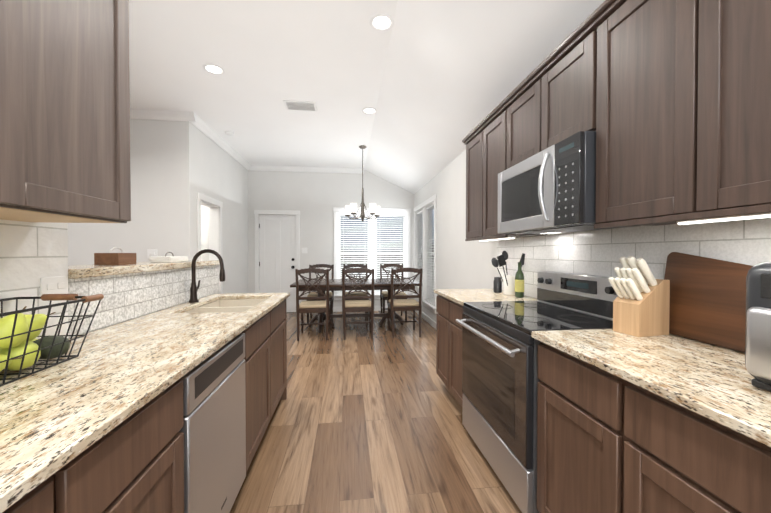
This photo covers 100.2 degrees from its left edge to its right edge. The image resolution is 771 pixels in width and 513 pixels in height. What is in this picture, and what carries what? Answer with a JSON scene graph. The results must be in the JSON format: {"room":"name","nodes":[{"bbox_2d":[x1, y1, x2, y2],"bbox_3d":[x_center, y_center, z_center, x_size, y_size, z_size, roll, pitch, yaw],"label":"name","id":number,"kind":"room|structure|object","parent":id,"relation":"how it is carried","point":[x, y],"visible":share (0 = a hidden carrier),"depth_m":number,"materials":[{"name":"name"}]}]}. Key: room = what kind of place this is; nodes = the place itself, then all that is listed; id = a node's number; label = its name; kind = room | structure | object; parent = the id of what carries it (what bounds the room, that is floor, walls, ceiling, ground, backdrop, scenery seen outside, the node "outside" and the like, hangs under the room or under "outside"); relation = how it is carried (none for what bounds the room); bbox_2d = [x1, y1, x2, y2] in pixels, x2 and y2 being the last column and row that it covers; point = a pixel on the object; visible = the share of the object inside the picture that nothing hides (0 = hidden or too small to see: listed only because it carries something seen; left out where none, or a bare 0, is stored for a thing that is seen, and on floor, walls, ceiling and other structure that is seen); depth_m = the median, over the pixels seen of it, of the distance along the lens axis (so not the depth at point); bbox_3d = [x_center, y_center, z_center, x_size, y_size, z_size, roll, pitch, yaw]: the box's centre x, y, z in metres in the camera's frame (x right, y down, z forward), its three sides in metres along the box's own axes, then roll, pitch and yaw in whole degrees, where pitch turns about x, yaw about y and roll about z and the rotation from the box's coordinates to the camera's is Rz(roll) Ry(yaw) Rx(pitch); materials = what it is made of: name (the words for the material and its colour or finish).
{"room":"kitchen","nodes":[
{"label":"kitchen","id":0,"kind":"room"},
{"bbox_2d":[67,119,194,265],"bbox_3d":[-5.143,-0.311,3.970,5.200,3.060,0.150,0,1,-7],"label":"wall","id":1,"kind":"structure","parent":0,"point":[162,173],"depth_m":4.14,"materials":[{"name":"grey paint"}]},
{"bbox_2d":[147,249,156,258],"bbox_3d":[-2.999,-0.033,4.144,0.118,0.118,0.014,0,1,-7],"label":"switch plate","id":2,"kind":"object","parent":1,"relation":"attached to","point":[151,252],"depth_m":4.14,"materials":[{"name":"white plastic"}]},
{"bbox_2d":[130,109,196,122],"bbox_3d":[-5.007,-1.791,3.845,5.146,0.095,0.096,0,1,-7],"label":"crown molding","id":3,"kind":"structure","parent":1,"relation":"attached to","point":[195,120],"depth_m":4.09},
{"bbox_2d":[68,292,217,338],"bbox_3d":[-1.464,0.662,2.097,0.125,1.160,1.558,0,1,-7],"label":"wall","id":4,"kind":"structure","parent":0,"point":[139,316],"depth_m":1.77,"materials":[{"name":"grey paint"}]},
{"bbox_2d":[68,260,219,278],"bbox_3d":[-1.535,0.062,2.098,0.335,0.040,1.586,0,1,-7],"label":"bar","id":5,"kind":"object","parent":4,"relation":"on","point":[80,271],"visible":0.58,"depth_m":1.70,"materials":[{"name":"beige stone"}]},
{"bbox_2d":[94,247,136,264],"bbox_3d":[-1.497,-0.004,1.792,0.120,0.099,0.150,0,1,-7],"label":"caddy","id":6,"kind":"object","parent":5,"relation":"on","point":[110,258],"visible":1,"depth_m":1.72,"materials":[{"name":"brown wood"}]},
{"bbox_2d":[149,252,187,261],"bbox_3d":[-1.560,0.002,2.329,0.140,0.074,0.240,0,1,-7],"label":"tray","id":7,"kind":"object","parent":5,"relation":"on","point":[172,258],"visible":1,"depth_m":2.22,"materials":[{"name":"ceramic"}]},
{"bbox_2d":[201,205,208,259],"bbox_3d":[-3.628,-0.221,5.208,1.600,2.850,1.950,0,1,-7],"label":"wall","id":8,"kind":"structure","parent":0,"point":[204,228],"depth_m":6.06,"materials":[{"name":"grey paint"}]},
{"bbox_2d":[194,126,247,292],"bbox_3d":[-2.783,-0.330,5.508,0.150,3.060,2.350,0,1,-7],"label":"wall","id":9,"kind":"structure","parent":0,"point":[221,174],"depth_m":5.58,"materials":[{"name":"grey paint"}]},
{"bbox_2d":[197,192,222,293],"bbox_3d":[-2.690,0.164,4.831,0.174,2.090,0.860,0,1,-7],"label":"door frame","id":10,"kind":"structure","parent":9,"relation":"attached to","point":[215,225],"depth_m":5.15,"materials":[{"name":"white wood"}]},
{"bbox_2d":[192,116,251,170],"bbox_3d":[-2.652,-1.810,5.435,0.096,0.095,2.490,0,1,-7],"label":"crown molding","id":11,"kind":"structure","parent":9,"relation":"attached to","point":[201,125],"depth_m":5.09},
{"bbox_2d":[248,170,413,306],"bbox_3d":[-1.117,-0.348,6.964,3.800,3.060,0.150,0,1,-7],"label":"wall","id":12,"kind":"structure","parent":0,"point":[314,198],"depth_m":6.84,"materials":[{"name":"grey paint"}]},
{"bbox_2d":[254,210,299,303],"bbox_3d":[-2.259,0.110,6.747,0.930,2.150,0.023,0,1,-7],"label":"door frame","id":13,"kind":"structure","parent":12,"relation":"attached to","point":[267,212],"depth_m":6.71,"materials":[{"name":"white wood"}]},
{"bbox_2d":[259,215,295,311],"bbox_3d":[-2.261,0.154,6.760,0.753,2.050,0.118,0,1,-7],"label":"door","id":14,"kind":"structure","parent":12,"relation":"in","point":[277,250],"depth_m":6.78,"materials":[{"name":"white wood"}]},
{"bbox_2d":[252,165,363,173],"bbox_3d":[-1.594,-1.827,6.765,2.290,0.095,0.095,0,1,-7],"label":"crown molding","id":15,"kind":"structure","parent":12,"relation":"attached to","point":[254,167],"depth_m":6.75,"materials":[{"name":"white wood"}]},
{"bbox_2d":[333,306,387,311],"bbox_3d":[-0.608,1.128,6.956,2.415,0.110,0.018,0,1,-7],"label":"baseboard","id":16,"kind":"structure","parent":12,"relation":"attached to","point":[376,308],"depth_m":6.92,"materials":[{"name":"white wood"}]},
{"bbox_2d":[337,212,406,294],"bbox_3d":[-0.287,-0.069,7.056,1.506,1.778,0.168,0,1,-7],"label":"window","id":17,"kind":"structure","parent":12,"relation":"in","point":[372,227],"depth_m":7.00,"materials":[{"name":"white wood"}]},
{"bbox_2d":[339,213,405,292],"bbox_3d":[-0.284,-0.071,7.035,1.462,1.731,0.054,0,1,-7],"label":"window blinds","id":18,"kind":"object","parent":17,"relation":"attached to","point":[382,215],"visible":0.79,"depth_m":7.03,"materials":[{"name":"white plastic"}]},
{"bbox_2d":[333,194,435,313],"bbox_3d":[-0.142,-0.050,6.104,1.764,1.975,1.794,0,1,-7],"label":"window frame","id":19,"kind":"structure","parent":12,"relation":"attached to","point":[335,209],"depth_m":6.88,"materials":[{"name":"white wood"}]},
{"bbox_2d":[129,0,604,193],"bbox_3d":[-3.014,-1.565,1.614,8.880,0.694,10.400,0,1,-7],"label":"ceiling","id":20,"kind":"structure","parent":0,"point":[434,83],"depth_m":2.99,"materials":[{"name":"white paint"}]},
{"bbox_2d":[203,64,224,74],"bbox_3d":[-1.675,-1.825,3.149,0.189,0.010,0.189,1,1,38],"label":"recessed light","id":21,"kind":"object","parent":20,"relation":"in","point":[210,68],"depth_m":3.15,"materials":[{"name":"white"}]},
{"bbox_2d":[225,131,233,135],"bbox_3d":[-2.325,-1.833,4.814,0.130,0.036,0.130,0,1,-7],"label":"smoke detector","id":22,"kind":"object","parent":20,"relation":"attached to","point":[229,133],"visible":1,"depth_m":4.78,"materials":[{"name":"white plastic"}]},
{"bbox_2d":[283,100,316,110],"bbox_3d":[-1.032,-1.830,3.929,0.380,0.020,0.240,0,1,-7],"label":"ceiling vent","id":23,"kind":"object","parent":20,"relation":"in","point":[301,105],"visible":1,"depth_m":3.90,"materials":[{"name":"white metal"}]},
{"bbox_2d":[345,145,379,220],"bbox_3d":[-0.388,-1.227,5.477,0.608,1.264,0.584,0,1,-7],"label":"chandelier","id":24,"kind":"object","parent":20,"relation":"hanging from","point":[352,209],"visible":1,"depth_m":5.44,"materials":[{"name":"glass"}]},
{"bbox_2d":[362,107,376,113],"bbox_3d":[-0.203,-1.837,4.068,0.189,0.010,0.189,1,1,38],"label":"recessed light","id":25,"kind":"object","parent":20,"relation":"in","point":[368,110],"depth_m":4.06,"materials":[{"name":"white"}]},
{"bbox_2d":[370,13,393,30],"bbox_3d":[-0.028,-1.817,2.507,0.189,0.010,0.189,1,1,38],"label":"recessed light","id":26,"kind":"object","parent":20,"relation":"in","point":[381,22],"depth_m":2.51,"materials":[{"name":"white"}]},
{"bbox_2d":[229,311,521,512],"bbox_3d":[-3.086,1.290,2.345,8.900,0.100,11.800,0,1,-7],"label":"floor","id":27,"kind":"structure","parent":0,"point":[361,421],"depth_m":2.21,"materials":[{"name":"brown wood"}]},
{"bbox_2d":[3,437,102,512],"bbox_3d":[-0.875,0.828,0.305,0.617,0.874,0.660,0,1,-7],"label":"base cabinet","id":28,"kind":"object","parent":27,"relation":"on","point":[77,487],"depth_m":0.62,"materials":[{"name":"brown wood"}]},
{"bbox_2d":[0,293,289,512],"bbox_3d":[-0.966,0.353,1.200,0.636,0.030,3.250,0,1,-7],"label":"countertop","id":29,"kind":"structure","parent":28,"relation":"on","point":[54,419],"depth_m":0.88,"materials":[{"name":"stone"}]},
{"bbox_2d":[0,294,103,386],"bbox_3d":[-1.101,0.217,0.880,0.280,0.248,0.513,0,1,-7],"label":"wire fruit basket","id":30,"kind":"object","parent":29,"relation":"on","point":[22,347],"visible":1,"depth_m":0.96,"materials":[{"name":"black metal"}]},
{"bbox_2d":[189,249,224,302],"bbox_3d":[-1.277,0.136,2.326,0.246,0.377,0.109,0,1,-7],"label":"gooseneck faucet","id":31,"kind":"object","parent":29,"relation":"on","point":[194,288],"visible":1,"depth_m":2.29,"materials":[{"name":"brown metal"}]},
{"bbox_2d":[184,299,264,312],"bbox_3d":[-1.097,0.467,2.273,0.439,0.221,0.774,0,1,-7],"label":"double-bowl sink","id":32,"kind":"object","parent":29,"relation":"in","point":[236,305],"visible":0.12,"depth_m":2.48,"materials":[{"name":"beige ceramic"}]},
{"bbox_2d":[103,380,183,512],"bbox_3d":[-0.929,0.822,0.758,0.617,0.874,0.532,0,1,-7],"label":"base cabinet","id":33,"kind":"object","parent":27,"relation":"on","point":[134,463],"depth_m":0.86,"materials":[{"name":"brown wood"}]},
{"bbox_2d":[179,333,245,512],"bbox_3d":[-0.993,0.821,1.328,0.624,0.862,0.598,0,1,-7],"label":"dishwasher","id":34,"kind":"object","parent":27,"relation":"on","point":[213,429],"visible":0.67,"depth_m":1.28,"materials":[{"name":"silver metal"}]},
{"bbox_2d":[295,268,329,340],"bbox_3d":[-1.080,0.688,4.873,0.476,1.047,0.527,0,1,-7],"label":"chair","id":35,"kind":"object","parent":27,"relation":"on","point":[302,307],"visible":1,"depth_m":4.67,"materials":[{"name":"brown wood"}]},
{"bbox_2d":[306,264,333,322],"bbox_3d":[-1.219,0.673,6.051,0.476,1.047,0.527,0,1,-7],"label":"chair","id":36,"kind":"object","parent":27,"relation":"on","point":[331,295],"visible":0.44,"depth_m":6.24,"materials":[{"name":"brown wood"}]},
{"bbox_2d":[290,278,418,332],"bbox_3d":[-0.493,0.812,5.536,2.060,0.774,1.020,0,1,-7],"label":"dining table","id":37,"kind":"object","parent":27,"relation":"on","point":[379,284],"visible":0.73,"depth_m":5.31,"materials":[{"name":"brown wood"}]},
{"bbox_2d":[343,264,368,321],"bbox_3d":[-0.564,0.672,6.129,0.476,1.047,0.527,0,1,-7],"label":"chair","id":38,"kind":"object","parent":27,"relation":"on","point":[356,265],"visible":0.21,"depth_m":6.32,"materials":[{"name":"brown wood"}]},
{"bbox_2d":[342,268,374,339],"bbox_3d":[-0.424,0.686,4.950,0.476,1.047,0.527,0,1,-7],"label":"chair","id":39,"kind":"object","parent":27,"relation":"on","point":[357,305],"visible":1,"depth_m":4.75,"materials":[{"name":"brown wood"}]},
{"bbox_2d":[380,264,406,320],"bbox_3d":[0.151,0.671,6.213,0.476,1.047,0.527,0,1,-7],"label":"chair","id":40,"kind":"object","parent":27,"relation":"on","point":[383,296],"visible":0.6,"depth_m":6.37,"materials":[{"name":"brown wood"}]},
{"bbox_2d":[388,268,422,337],"bbox_3d":[0.291,0.685,5.035,0.476,1.047,0.527,0,1,-7],"label":"chair","id":41,"kind":"object","parent":27,"relation":"on","point":[413,305],"visible":1,"depth_m":4.84,"materials":[{"name":"brown wood"}]},
{"bbox_2d":[436,295,443,381],"bbox_3d":[0.816,0.796,2.901,0.612,0.874,0.461,0,1,-7],"label":"base cabinet","id":42,"kind":"object","parent":27,"relation":"on","point":[440,299],"depth_m":2.98,"materials":[{"name":"brown wood"}]},
{"bbox_2d":[444,297,462,407],"bbox_3d":[0.855,0.800,2.570,0.612,0.874,0.461,0,1,-7],"label":"base cabinet","id":43,"kind":"object","parent":27,"relation":"on","point":[453,311],"depth_m":2.61,"materials":[{"name":"brown wood"}]},
{"bbox_2d":[456,271,617,512],"bbox_3d":[0.883,0.677,1.911,0.708,1.135,0.836,0,1,-7],"label":"electric range","id":44,"kind":"object","parent":27,"relation":"on","point":[500,380],"visible":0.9,"depth_m":1.75,"materials":[{"name":"silver metal"}]},
{"bbox_2d":[537,342,595,512],"bbox_3d":[1.013,0.816,1.235,0.612,0.874,0.524,0,1,-7],"label":"base cabinet","id":45,"kind":"object","parent":27,"relation":"on","point":[566,398],"depth_m":1.27,"materials":[{"name":"brown wood"}]},
{"bbox_2d":[596,367,770,512],"bbox_3d":[1.071,0.822,0.747,0.612,0.874,0.740,0,1,-7],"label":"base cabinet","id":46,"kind":"object","parent":27,"relation":"on","point":[607,442],"depth_m":0.86,"materials":[{"name":"brown wood"}]},
{"bbox_2d":[434,289,770,447],"bbox_3d":[0.969,0.350,1.475,0.629,0.030,3.342,0,1,-7],"label":"countertop","id":47,"kind":"structure","parent":46,"relation":"on","point":[712,382],"depth_m":1.00,"materials":[{"name":"stone"}]},
{"bbox_2d":[493,277,501,292],"bbox_3d":[0.992,0.248,2.850,0.072,0.138,0.072,0,1,-7],"label":"spice jar","id":48,"kind":"object","parent":47,"relation":"on","point":[497,284],"visible":1,"depth_m":2.82,"materials":[{"name":"black plastic"}]},
{"bbox_2d":[491,250,524,294],"bbox_3d":[1.051,0.133,2.739,0.334,0.371,0.246,0,1,-7],"label":"utensil crock","id":49,"kind":"object","parent":47,"relation":"on","point":[508,284],"visible":0.71,"depth_m":2.67,"materials":[{"name":"white ceramic"}]},
{"bbox_2d":[515,262,523,297],"bbox_3d":[1.054,0.182,2.534,0.069,0.278,0.069,0,1,-7],"label":"olive oil bottle","id":50,"kind":"object","parent":47,"relation":"on","point":[519,283],"visible":1,"depth_m":2.51,"materials":[{"name":"green glass"}]},
{"bbox_2d":[609,256,669,336],"bbox_3d":[1.100,0.166,1.410,0.212,0.338,0.115,0,1,-15],"label":"knife block","id":51,"kind":"object","parent":47,"relation":"on","point":[641,304],"visible":1,"depth_m":1.37,"materials":[{"name":"brown wood"}]},
{"bbox_2d":[664,252,752,351],"bbox_3d":[1.282,0.160,1.181,0.071,0.355,0.530,0,1,-7],"label":"cutting board","id":52,"kind":"object","parent":47,"relation":"on","point":[707,300],"visible":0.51,"depth_m":1.26,"materials":[{"name":"brown wood"}]},
{"bbox_2d":[745,261,770,391],"bbox_3d":[1.063,0.178,0.733,0.355,0.330,0.300,0,1,-7],"label":"toaster","id":53,"kind":"object","parent":47,"relation":"on","point":[758,329],"visible":1,"depth_m":0.81,"materials":[{"name":"silver metal"}]},
{"bbox_2d":[414,149,533,322],"bbox_3d":[1.303,-0.062,2.042,0.150,2.610,10.200,0,1,-7],"label":"wall","id":54,"kind":"structure","parent":0,"point":[461,263],"depth_m":4.38,"materials":[{"name":"grey paint"}]},
{"bbox_2d":[415,201,433,305],"bbox_3d":[0.803,-0.058,6.192,0.168,1.778,1.556,0,1,-7],"label":"window","id":55,"kind":"structure","parent":54,"relation":"in","point":[425,216],"depth_m":6.14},
{"bbox_2d":[417,203,433,302],"bbox_3d":[0.782,-0.060,6.190,0.054,1.731,1.512,0,1,-7],"label":"window blinds","id":56,"kind":"object","parent":55,"relation":"attached to","point":[430,294],"visible":0.42,"depth_m":5.97,"materials":[{"name":"white plastic"}]},
{"bbox_2d":[415,311,436,328],"bbox_3d":[0.853,1.150,5.155,0.014,0.110,3.939,0,1,-7],"label":"baseboard","id":57,"kind":"structure","parent":54,"relation":"attached to","point":[429,320],"depth_m":5.79,"materials":[{"name":"white wood"}]},
{"bbox_2d":[462,128,477,239],"bbox_3d":[0.958,-0.625,2.879,0.332,0.927,0.463,0,1,-7],"label":"upper cabinet","id":58,"kind":"object","parent":54,"relation":"attached to","point":[471,142],"depth_m":2.94,"materials":[{"name":"brown wood"}]},
{"bbox_2d":[478,104,547,239],"bbox_3d":[0.996,-0.621,2.552,0.332,0.927,0.463,0,1,-7],"label":"upper cabinet","id":59,"kind":"object","parent":54,"relation":"attached to","point":[492,130],"depth_m":2.55,"materials":[{"name":"brown wood"}]},
{"bbox_2d":[479,236,515,240],"bbox_3d":[0.928,-0.149,2.722,0.035,0.022,0.600,0,1,-7],"label":"under-cabinet light","id":60,"kind":"object","parent":59,"relation":"attached to","point":[509,237],"depth_m":2.59,"materials":[{"name":"white"}]},
{"bbox_2d":[506,80,529,168],"bbox_3d":[1.052,-0.835,2.080,0.332,0.487,0.483,0,1,-7],"label":"upper cabinet","id":61,"kind":"object","parent":54,"relation":"attached to","point":[518,106],"depth_m":2.14,"materials":[{"name":"brown wood"}]},
{"bbox_2d":[530,20,593,156],"bbox_3d":[1.093,-0.831,1.733,0.332,0.487,0.483,0,1,-7],"label":"upper cabinet","id":62,"kind":"object","parent":54,"relation":"attached to","point":[562,90],"depth_m":1.68,"materials":[{"name":"brown wood"}]},
{"bbox_2d":[498,131,642,233],"bbox_3d":[1.011,-0.367,1.905,0.453,0.432,0.820,0,1,-7],"label":"microwave","id":63,"kind":"object","parent":62,"relation":"attached to","point":[551,189],"visible":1,"depth_m":1.68,"materials":[{"name":"silver metal"}]},
{"bbox_2d":[497,218,770,297],"bbox_3d":[1.270,0.077,1.652,0.008,0.509,3.030,0,1,-7],"label":"tile backsplash","id":64,"kind":"structure","parent":54,"relation":"attached to","point":[601,252],"depth_m":1.65,"materials":[{"name":"white tile"}]},
{"bbox_2d":[594,0,685,227],"bbox_3d":[1.150,-0.605,1.248,0.332,0.927,0.500,0,1,-7],"label":"upper cabinet","id":65,"kind":"object","parent":54,"relation":"attached to","point":[630,35],"depth_m":1.30,"materials":[{"name":"brown wood"}]},
{"bbox_2d":[666,0,770,219],"bbox_3d":[1.198,-0.600,0.849,0.332,0.927,0.572,0,1,-7],"label":"upper cabinet","id":66,"kind":"object","parent":54,"relation":"attached to","point":[668,102],"depth_m":0.99,"materials":[{"name":"brown wood"}]},
{"bbox_2d":[676,213,770,224],"bbox_3d":[1.142,-0.127,0.914,0.035,0.022,0.600,0,1,-7],"label":"under-cabinet light","id":67,"kind":"object","parent":66,"relation":"attached to","point":[742,217],"depth_m":1.05,"materials":[{"name":"white"}]},
{"bbox_3d":[-1.097,-0.249,-1.018,0.125,3.060,4.690,0,1,-7],"label":"wall","id":68,"kind":"structure","parent":0,"visible":0},
{"bbox_2d":[0,0,39,215],"bbox_3d":[-1.042,-0.589,0.487,0.332,0.942,0.619,0,1,-7],"label":"upper cabinet","id":69,"kind":"object","parent":68,"relation":"attached to","point":[18,197],"depth_m":0.80,"materials":[{"name":"brown wood"}]},
{"bbox_2d":[0,0,130,222],"bbox_3d":[-1.095,-0.594,0.933,0.332,0.942,0.547,0,1,-7],"label":"upper cabinet","id":70,"kind":"object","parent":68,"relation":"attached to","point":[64,113],"depth_m":1.01,"materials":[{"name":"brown wood"}]},
{"bbox_2d":[0,219,218,338],"bbox_3d":[-1.310,0.081,1.357,0.008,0.509,3.050,0,1,-7],"label":"tile backsplash","id":71,"kind":"structure","parent":68,"relation":"attached to","point":[32,254],"depth_m":1.34,"materials":[{"name":"white tile"}]},
{"bbox_2d":[40,276,67,296],"bbox_3d":[-1.289,0.116,1.260,0.009,0.075,0.118,0,1,-7],"label":"electrical outlet plate","id":72,"kind":"object","parent":71,"relation":"attached to","point":[55,285],"visible":0.96,"depth_m":1.24,"materials":[{"name":"white plastic"}]},
{"label":"outside","id":73,"kind":"structure","parent":0,"visible":0},
{"bbox_2d":[341,209,433,297],"bbox_3d":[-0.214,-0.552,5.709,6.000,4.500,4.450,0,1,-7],"label":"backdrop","id":74,"kind":"structure","parent":73,"point":[390,223],"depth_m":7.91,"materials":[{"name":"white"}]}
]}

